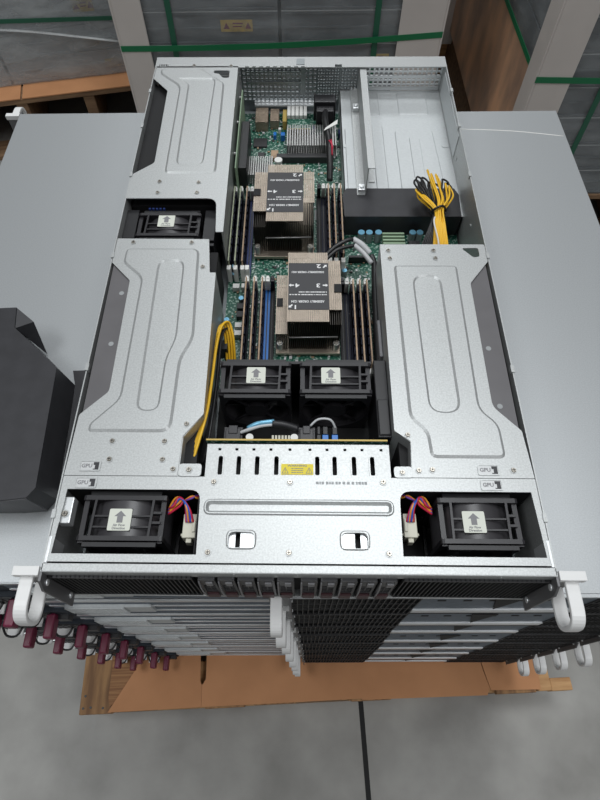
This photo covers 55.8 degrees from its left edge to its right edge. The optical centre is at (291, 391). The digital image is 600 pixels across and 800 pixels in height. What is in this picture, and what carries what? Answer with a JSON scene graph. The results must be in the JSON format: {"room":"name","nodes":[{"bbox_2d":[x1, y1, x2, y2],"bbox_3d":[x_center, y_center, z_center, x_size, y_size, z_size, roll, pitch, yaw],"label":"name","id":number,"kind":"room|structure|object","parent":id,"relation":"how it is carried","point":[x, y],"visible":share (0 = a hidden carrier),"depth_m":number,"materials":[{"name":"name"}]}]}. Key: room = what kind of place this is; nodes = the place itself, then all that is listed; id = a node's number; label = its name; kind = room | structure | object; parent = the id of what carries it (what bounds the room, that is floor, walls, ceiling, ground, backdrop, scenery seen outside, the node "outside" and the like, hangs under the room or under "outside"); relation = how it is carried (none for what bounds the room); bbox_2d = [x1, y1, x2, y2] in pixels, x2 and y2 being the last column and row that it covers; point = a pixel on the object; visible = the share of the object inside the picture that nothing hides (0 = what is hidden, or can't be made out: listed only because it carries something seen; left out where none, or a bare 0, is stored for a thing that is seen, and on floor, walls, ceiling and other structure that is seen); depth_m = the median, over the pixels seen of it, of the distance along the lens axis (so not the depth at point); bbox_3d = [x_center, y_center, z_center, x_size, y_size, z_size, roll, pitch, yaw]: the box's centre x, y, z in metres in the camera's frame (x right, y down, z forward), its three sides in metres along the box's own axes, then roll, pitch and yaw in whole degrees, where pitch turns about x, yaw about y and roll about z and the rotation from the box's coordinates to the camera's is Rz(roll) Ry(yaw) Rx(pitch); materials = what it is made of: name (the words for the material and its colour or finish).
{"room":"warehouse","nodes":[
{"label":"warehouse","id":0,"kind":"room"},
{"bbox_2d":[0,74,599,799],"bbox_3d":[0.011,-2.358,3.124,18.000,0.061,17.000,0,60,0],"label":"floor","id":1,"kind":"structure","parent":0,"point":[538,745],"depth_m":1.27,"materials":[{"name":"concrete"}]},
{"bbox_2d":[0,83,130,159],"bbox_3d":[-1.090,-1.420,2.422,0.980,0.235,0.950,-10,60,-5],"label":"wooden pallet","id":2,"kind":"object","parent":1,"relation":"on","point":[95,101],"visible":0.08,"depth_m":2.13,"materials":[{"name":"brown wood"}]},
{"bbox_2d":[0,80,21,101],"bbox_3d":[-1.315,-1.419,2.285,0.475,0.004,0.900,-10,60,-5],"label":"cardboard sheet","id":3,"kind":"object","parent":2,"relation":"on","point":[12,92],"visible":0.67,"depth_m":2.10,"materials":[{"name":"brown cardboard"}]},
{"bbox_2d":[0,56,11,85],"bbox_3d":[-1.330,-1.441,2.241,0.437,0.088,0.724,-10,60,-5],"label":"server","id":4,"kind":"object","parent":3,"relation":"on","point":[5,78],"visible":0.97,"depth_m":2.09,"materials":[{"name":"grey metal"}]},
{"bbox_2d":[22,71,129,98],"bbox_3d":[-0.862,-1.496,2.324,0.432,0.004,0.900,-10,60,-5],"label":"cardboard sheet","id":5,"kind":"object","parent":2,"relation":"on","point":[117,79],"visible":0.27,"depth_m":2.12,"materials":[{"name":"brown cardboard"}]},
{"bbox_2d":[4,47,125,83],"bbox_3d":[-0.891,-1.516,2.279,0.437,0.088,0.724,-10,60,-5],"label":"server","id":6,"kind":"object","parent":5,"relation":"on","point":[39,68],"visible":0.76,"depth_m":2.10,"materials":[{"name":"grey metal"}]},
{"bbox_2d":[0,21,119,59],"bbox_3d":[-0.892,-1.561,2.202,0.437,0.088,0.724,-10,60,-5],"label":"server","id":7,"kind":"object","parent":6,"relation":"on","point":[38,42],"visible":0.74,"depth_m":2.02,"materials":[{"name":"grey"}]},
{"bbox_2d":[0,0,112,32],"bbox_3d":[-0.893,-1.606,2.125,0.437,0.088,0.724,-10,60,-5],"label":"server","id":8,"kind":"object","parent":7,"relation":"on","point":[78,8],"visible":0.79,"depth_m":1.95,"materials":[{"name":"grey"}]},
{"bbox_2d":[0,0,121,74],"bbox_3d":[-1.107,-1.588,2.062,0.903,0.541,0.746,-10,60,-5],"label":"film","id":9,"kind":"object","parent":7,"relation":"attached to","point":[65,70],"visible":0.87,"depth_m":2.02,"materials":[{"name":"grey"}]},
{"bbox_2d":[0,16,112,23],"bbox_3d":[-1.107,-1.569,2.105,0.905,0.080,0.741,-10,60,-5],"label":"strap","id":10,"kind":"object","parent":9,"relation":"attached to","point":[90,18],"visible":0.85,"depth_m":1.96,"materials":[{"name":"green"}]},
{"bbox_2d":[79,653,572,714],"bbox_3d":[0.056,0.249,1.510,1.056,0.116,1.020,-2,60,-1],"label":"wooden pallet","id":11,"kind":"object","parent":1,"relation":"on","point":[97,677],"visible":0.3,"depth_m":1.22,"materials":[{"name":"brown wood"}]},
{"bbox_2d":[108,656,137,705],"bbox_3d":[-0.337,0.542,1.277,0.120,0.002,0.286,-2,60,-1],"label":"cardboard sheet","id":12,"kind":"object","parent":11,"relation":"on","point":[119,677],"visible":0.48,"depth_m":1.23,"materials":[{"name":"brown cardboard"}]},
{"bbox_2d":[107,656,201,712],"bbox_3d":[-0.311,0.242,1.448,0.198,0.003,0.998,-2,60,-1],"label":"cardboard sheet","id":13,"kind":"object","parent":11,"relation":"on","point":[147,688],"visible":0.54,"depth_m":1.22,"materials":[{"name":"brown cardboard"}]},
{"bbox_2d":[201,655,489,706],"bbox_3d":[0.095,0.226,1.453,0.616,0.003,1.001,-2,60,-1],"label":"cardboard sheet","id":14,"kind":"object","parent":11,"relation":"on","point":[231,680],"visible":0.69,"depth_m":1.22,"materials":[{"name":"brown cardboard"}]},
{"bbox_2d":[113,652,284,670],"bbox_3d":[-0.201,0.226,1.397,0.485,0.099,0.826,0,60,0],"label":"server","id":15,"kind":"object","parent":14,"relation":"on","point":[170,655],"visible":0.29,"depth_m":1.20,"materials":[{"name":"metal"}]},
{"bbox_2d":[75,647,281,668],"bbox_3d":[-0.206,0.179,1.310,0.485,0.099,0.826,0,60,0],"label":"server","id":16,"kind":"object","parent":15,"relation":"on","point":[157,652],"visible":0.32,"depth_m":1.11,"materials":[{"name":"metal"}]},
{"bbox_2d":[53,640,275,663],"bbox_3d":[-0.210,0.129,1.224,0.485,0.099,0.826,0,60,0],"label":"server","id":17,"kind":"object","parent":16,"relation":"on","point":[143,646],"visible":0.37,"depth_m":1.03,"materials":[{"name":"metal"}]},
{"bbox_2d":[36,634,275,659],"bbox_3d":[-0.215,0.080,1.138,0.485,0.099,0.826,0,60,0],"label":"server","id":18,"kind":"object","parent":17,"relation":"on","point":[126,640],"visible":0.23,"depth_m":0.95,"materials":[{"name":"metal"}]},
{"bbox_2d":[1,626,269,654],"bbox_3d":[-0.218,0.032,1.052,0.485,0.099,0.826,0,60,0],"label":"server","id":19,"kind":"object","parent":18,"relation":"on","point":[107,633],"visible":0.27,"depth_m":0.86,"materials":[{"name":"metal"}]},
{"bbox_2d":[1,615,269,648],"bbox_3d":[-0.222,-0.017,0.965,0.485,0.099,0.826,0,60,0],"label":"server","id":20,"kind":"object","parent":19,"relation":"on","point":[83,624],"visible":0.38,"depth_m":0.77,"materials":[{"name":"metal"}]},
{"bbox_2d":[0,601,269,639],"bbox_3d":[-0.227,-0.066,0.879,0.485,0.099,0.826,0,60,0],"label":"server","id":21,"kind":"object","parent":20,"relation":"on","point":[54,612],"visible":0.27,"depth_m":0.69,"materials":[{"name":"metal"}]},
{"bbox_2d":[0,107,268,628],"bbox_3d":[-0.231,-0.115,0.794,0.485,0.099,0.826,0,60,0],"label":"server","id":22,"kind":"object","parent":21,"relation":"on","point":[64,178],"visible":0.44,"depth_m":0.80,"materials":[{"name":"metal"}]},
{"bbox_2d":[0,307,84,512],"bbox_3d":[-0.322,0.017,0.630,0.206,0.053,0.238,0,60,0],"label":"air shroud","id":23,"kind":"object","parent":22,"relation":"on","point":[39,403],"visible":0.86,"depth_m":0.60,"materials":[{"name":"black plastic"}]},
{"bbox_2d":[295,655,529,676],"bbox_3d":[0.244,0.249,1.378,0.485,0.099,0.796,0,60,0],"label":"server","id":24,"kind":"object","parent":14,"relation":"on","point":[523,667],"visible":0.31,"depth_m":1.21,"materials":[{"name":"metal"}]},
{"bbox_2d":[293,650,546,674],"bbox_3d":[0.240,0.202,1.291,0.485,0.099,0.796,0,60,0],"label":"server","id":25,"kind":"object","parent":24,"relation":"on","point":[539,663],"visible":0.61,"depth_m":1.11,"materials":[{"name":"metal"}]},
{"bbox_2d":[291,645,567,670],"bbox_3d":[0.238,0.153,1.205,0.485,0.099,0.796,0,60,0],"label":"server","id":26,"kind":"object","parent":25,"relation":"on","point":[563,665],"visible":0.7,"depth_m":1.03,"materials":[{"name":"metal"}]},
{"bbox_2d":[289,637,592,666],"bbox_3d":[0.234,0.104,1.119,0.485,0.099,0.796,0,60,0],"label":"server","id":27,"kind":"object","parent":26,"relation":"on","point":[587,661],"visible":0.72,"depth_m":0.93,"materials":[{"name":"metal"}]},
{"bbox_2d":[285,628,599,661],"bbox_3d":[0.229,0.054,1.034,0.485,0.099,0.796,0,60,0],"label":"server","id":28,"kind":"object","parent":27,"relation":"on","point":[583,639],"visible":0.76,"depth_m":0.85,"materials":[{"name":"metal"}]},
{"bbox_2d":[282,619,599,653],"bbox_3d":[0.225,0.004,0.948,0.485,0.099,0.796,0,60,0],"label":"server","id":29,"kind":"object","parent":28,"relation":"on","point":[398,629],"visible":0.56,"depth_m":0.78,"materials":[{"name":"metal"}]},
{"bbox_2d":[276,606,599,647],"bbox_3d":[0.220,-0.043,0.861,0.485,0.099,0.796,0,60,0],"label":"server","id":30,"kind":"object","parent":29,"relation":"on","point":[511,619],"visible":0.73,"depth_m":0.68,"materials":[{"name":"metal"}]},
{"bbox_2d":[269,111,599,637],"bbox_3d":[0.217,-0.092,0.775,0.485,0.099,0.796,0,60,0],"label":"server","id":31,"kind":"object","parent":30,"relation":"on","point":[540,224],"visible":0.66,"depth_m":0.72,"materials":[{"name":"metal"}]},
{"bbox_2d":[11,56,587,631],"bbox_3d":[0.010,-0.140,0.696,0.485,0.091,0.806,0,60,1],"label":"server","id":32,"kind":"object","parent":31,"relation":"on","point":[299,381],"visible":1,"depth_m":0.59,"materials":[{"name":"metal"}]},
{"bbox_2d":[233,284,239,291],"bbox_3d":[-0.071,-0.134,0.729,0.008,0.008,0.007,0,60,1],"label":"socket","id":33,"kind":"object","parent":32,"relation":"attached to","point":[236,287],"depth_m":0.73,"materials":[{"name":"white plastic"}]},
{"bbox_2d":[234,330,240,338],"bbox_3d":[-0.065,-0.070,0.692,0.008,0.008,0.007,0,60,1],"label":"socket","id":34,"kind":"object","parent":32,"relation":"attached to","point":[237,333],"depth_m":0.69,"materials":[{"name":"white plastic"}]},
{"bbox_2d":[235,322,241,329],"bbox_3d":[-0.065,-0.081,0.698,0.008,0.008,0.007,0,60,1],"label":"socket","id":35,"kind":"object","parent":32,"relation":"attached to","point":[238,325],"depth_m":0.69,"materials":[{"name":"white plastic"}]},
{"bbox_2d":[248,156,274,183],"bbox_3d":[-0.046,-0.327,0.836,0.040,0.017,0.041,0,60,1],"label":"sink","id":36,"kind":"object","parent":32,"relation":"in","point":[260,165],"depth_m":0.83,"materials":[{"name":"silver metal"}]},
{"bbox_2d":[253,165,313,258],"bbox_3d":[-0.009,-0.241,0.758,0.081,0.058,0.116,0,60,0],"label":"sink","id":37,"kind":"object","parent":32,"relation":"in","point":[283,216],"depth_m":0.75,"materials":[{"name":"silver metal"}]},
{"bbox_2d":[275,253,341,354],"bbox_3d":[0.020,-0.106,0.678,0.078,0.059,0.110,0,60,0],"label":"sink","id":38,"kind":"object","parent":32,"relation":"in","point":[308,302],"depth_m":0.66,"materials":[{"name":"silver metal"}]},
{"bbox_2d":[287,125,336,156],"bbox_3d":[0.031,-0.383,0.865,0.076,0.021,0.049,0,60,1],"label":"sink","id":39,"kind":"object","parent":32,"relation":"in","point":[301,141],"depth_m":0.86,"materials":[{"name":"silver metal"}]},
{"bbox_2d":[313,94,335,124],"bbox_3d":[0.051,-0.432,0.869,0.034,0.032,0.034,0,60,1],"label":"hood","id":40,"kind":"object","parent":32,"relation":"attached to","point":[323,103],"depth_m":0.86,"materials":[{"name":"black plastic"}]},
{"bbox_2d":[316,482,366,484],"bbox_3d":[0.046,0.083,0.517,0.047,0.001,0.003,0,60,1],"label":"print","id":41,"kind":"object","parent":32,"relation":"on","point":[348,483],"depth_m":0.52},
{"bbox_2d":[338,91,462,216],"bbox_3d":[0.152,-0.347,0.835,0.156,0.032,0.280,0,60,1],"label":"supplies","id":42,"kind":"object","parent":32,"relation":"attached to","point":[411,134],"depth_m":0.82,"materials":[{"name":"metal"}]},
{"bbox_2d":[408,241,419,243],"bbox_3d":[0.162,-0.182,0.748,0.014,0.020,0.030,0,60,1],"label":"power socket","id":43,"kind":"object","parent":32,"relation":"attached to","point":[410,242],"depth_m":0.74,"materials":[{"name":"black plastic"}]},
{"bbox_2d":[481,659,540,689],"bbox_3d":[0.453,0.208,1.459,0.124,0.003,0.995,-2,60,-1],"label":"cardboard sheet","id":44,"kind":"object","parent":11,"relation":"on","point":[499,675],"visible":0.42,"depth_m":1.22,"materials":[{"name":"brown cardboard"}]},
{"bbox_2d":[435,44,447,73],"bbox_3d":[0.241,-1.807,2.680,0.860,0.150,0.800,0,60,0],"label":"wooden pallet","id":45,"kind":"object","parent":1,"relation":"on","point":[443,48],"visible":0.02,"depth_m":2.46,"materials":[{"name":"brown wood"}]},
{"bbox_2d":[445,41,599,224],"bbox_3d":[1.144,-1.047,2.198,0.940,0.204,1.050,0,60,0],"label":"wooden pallet","id":46,"kind":"object","parent":1,"relation":"on","point":[459,93],"visible":0.02,"depth_m":2.30,"materials":[{"name":"brown wood"}]},
{"bbox_2d":[441,0,455,43],"bbox_3d":[0.639,-1.590,2.243,0.096,0.378,0.066,0,60,0],"label":"board","id":47,"kind":"object","parent":46,"relation":"on","point":[447,39],"visible":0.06,"depth_m":2.33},
{"bbox_2d":[513,0,599,112],"bbox_3d":[0.696,-0.848,1.548,0.098,0.722,0.076,0,60,0],"label":"board","id":48,"kind":"object","parent":46,"relation":"on","point":[568,25],"visible":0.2,"depth_m":1.45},
{"bbox_2d":[579,169,599,192],"bbox_3d":[0.889,-1.083,2.046,0.437,0.088,0.954,0,60,0],"label":"server","id":49,"kind":"object","parent":46,"relation":"on","point":[590,177],"visible":0.02,"depth_m":1.80,"materials":[{"name":"metal"}]},
{"bbox_2d":[569,144,599,169],"bbox_3d":[0.913,-1.128,1.969,0.486,0.088,0.954,0,60,0],"label":"server","id":50,"kind":"object","parent":49,"relation":"on","point":[586,156],"visible":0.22,"depth_m":1.73,"materials":[{"name":"metal"}]},
{"bbox_2d":[559,117,599,144],"bbox_3d":[0.887,-1.173,1.892,0.437,0.088,0.954,0,60,0],"label":"server","id":51,"kind":"object","parent":50,"relation":"on","point":[571,126],"visible":0.19,"depth_m":1.65,"materials":[{"name":"metal"}]},
{"bbox_2d":[557,86,599,116],"bbox_3d":[0.886,-1.218,1.814,0.437,0.088,0.954,0,60,0],"label":"server","id":52,"kind":"object","parent":51,"relation":"on","point":[577,101],"visible":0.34,"depth_m":1.58,"materials":[{"name":"metal"}]},
{"bbox_2d":[509,0,599,86],"bbox_3d":[0.885,-1.262,1.737,0.437,0.088,0.954,0,60,0],"label":"server","id":53,"kind":"object","parent":52,"relation":"on","point":[588,66],"visible":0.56,"depth_m":1.56,"materials":[{"name":"metal"}]},
{"bbox_2d":[530,0,599,52],"bbox_3d":[0.884,-1.307,1.659,0.437,0.088,0.954,0,60,0],"label":"server","id":54,"kind":"object","parent":53,"relation":"on","point":[540,7],"visible":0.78,"depth_m":1.46,"materials":[{"name":"metal"}]},
{"bbox_3d":[1.112,-1.244,1.772,0.906,0.721,0.966,0,60,0],"label":"film","id":55,"kind":"object","parent":46,"relation":"on","visible":0},
{"bbox_2d":[450,0,527,110],"bbox_3d":[0.656,-1.207,1.952,0.006,0.385,0.950,0,60,0],"label":"panel","id":56,"kind":"object","parent":55,"relation":"attached to","point":[493,65],"visible":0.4,"depth_m":1.88,"materials":[{"name":"brown wood"}]},
{"bbox_2d":[504,0,599,83],"bbox_3d":[1.109,-1.257,1.752,0.922,0.024,0.991,0,60,0],"label":"strap","id":57,"kind":"object","parent":55,"relation":"attached to","point":[561,80],"visible":1,"depth_m":1.51,"materials":[{"name":"green"}]},
{"bbox_2d":[571,89,599,154],"bbox_3d":[0.843,-0.819,1.540,0.016,0.700,0.001,0,60,0],"label":"strap","id":58,"kind":"object","parent":55,"relation":"attached to","point":[597,98],"visible":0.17,"depth_m":1.62,"materials":[{"name":"green plastic"}]},
{"bbox_3d":[-0.018,-1.086,2.228,0.980,0.214,0.840,0,60,0],"label":"wooden pallet","id":59,"kind":"object","parent":1,"relation":"on","visible":0},
{"bbox_2d":[108,0,154,112],"bbox_3d":[-0.452,-1.044,1.611,0.086,0.812,0.066,0,60,0],"label":"board","id":60,"kind":"object","parent":59,"relation":"on","point":[127,15],"visible":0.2,"depth_m":1.62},
{"bbox_2d":[390,0,450,90],"bbox_3d":[0.366,-1.049,1.605,0.128,0.812,0.066,0,60,0],"label":"board","id":61,"kind":"object","parent":59,"relation":"on","point":[417,16],"visible":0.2,"depth_m":1.59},
{"bbox_3d":[-0.253,-1.162,2.094,0.437,0.088,0.724,0,60,0],"label":"server","id":62,"kind":"object","parent":59,"relation":"on","visible":0},
{"bbox_2d":[280,24,281,97],"bbox_3d":[-0.254,-1.207,2.016,0.437,0.088,0.724,0,60,0],"label":"server","id":63,"kind":"object","parent":62,"relation":"on","point":[281,24],"visible":0.07,"depth_m":2.03,"materials":[{"name":"metal"}]},
{"bbox_2d":[221,2,280,98],"bbox_3d":[-0.255,-1.252,1.939,0.437,0.088,0.724,0,60,0],"label":"server","id":64,"kind":"object","parent":63,"relation":"on","point":[223,76],"visible":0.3,"depth_m":1.75,"materials":[{"name":"metal"}]},
{"bbox_2d":[150,0,280,74],"bbox_3d":[-0.256,-1.296,1.861,0.437,0.088,0.724,0,60,0],"label":"server","id":65,"kind":"object","parent":64,"relation":"on","point":[257,52],"visible":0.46,"depth_m":1.67,"materials":[{"name":"metal"}]},
{"bbox_2d":[142,0,278,44],"bbox_3d":[-0.257,-1.341,1.784,0.437,0.088,0.724,0,60,0],"label":"server","id":66,"kind":"object","parent":65,"relation":"on","point":[226,26],"visible":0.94,"depth_m":1.60,"materials":[{"name":"metal"}]},
{"bbox_3d":[0.194,-1.164,2.090,0.437,0.088,0.724,0,60,0],"label":"server","id":67,"kind":"object","parent":59,"relation":"on","visible":0},
{"bbox_3d":[0.193,-1.209,2.013,0.437,0.088,0.724,0,60,0],"label":"server","id":68,"kind":"object","parent":67,"relation":"on","visible":0},
{"bbox_2d":[283,73,391,97],"bbox_3d":[0.192,-1.254,1.935,0.437,0.088,0.724,0,60,0],"label":"server","id":69,"kind":"object","parent":68,"relation":"on","point":[340,73],"visible":0.03,"depth_m":1.75,"materials":[{"name":"metal"}]},
{"bbox_2d":[282,42,396,73],"bbox_3d":[0.191,-1.299,1.857,0.437,0.088,0.724,0,60,0],"label":"server","id":70,"kind":"object","parent":69,"relation":"on","point":[384,49],"visible":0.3,"depth_m":1.66,"materials":[{"name":"metal"}]},
{"bbox_2d":[281,9,401,41],"bbox_3d":[0.190,-1.344,1.780,0.437,0.088,0.724,0,60,0],"label":"server","id":71,"kind":"object","parent":70,"relation":"on","point":[315,24],"visible":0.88,"depth_m":1.60,"materials":[{"name":"metal"}]},
{"bbox_2d":[281,0,402,9],"bbox_3d":[0.189,-1.389,1.703,0.437,0.088,0.724,0,60,0],"label":"server","id":72,"kind":"object","parent":71,"relation":"on","point":[285,4],"visible":0.89,"depth_m":1.55,"materials":[{"name":"metal"}]},
{"bbox_3d":[-0.033,-1.346,1.780,0.898,0.811,0.736,0,60,0],"label":"film","id":73,"kind":"object","parent":59,"relation":"on","visible":0},
{"bbox_2d":[163,0,178,56],"bbox_3d":[-0.338,-1.022,1.602,0.016,0.800,0.001,0,60,0],"label":"strap","id":74,"kind":"object","parent":73,"relation":"attached to","point":[166,2],"visible":0.44,"depth_m":1.59,"materials":[{"name":"green plastic"}]},
{"bbox_2d":[120,32,442,51],"bbox_3d":[-0.033,-1.330,1.810,0.919,0.046,0.761,0,60,0],"label":"strap","id":75,"kind":"object","parent":73,"relation":"attached to","point":[431,35],"visible":1,"depth_m":1.63,"materials":[{"name":"green"}]},
{"bbox_2d":[367,0,381,90],"bbox_3d":[0.239,-1.025,1.597,0.016,0.800,0.001,0,60,0],"label":"strap","id":76,"kind":"object","parent":73,"relation":"attached to","point":[378,2],"visible":0.44,"depth_m":1.59,"materials":[{"name":"green plastic"}]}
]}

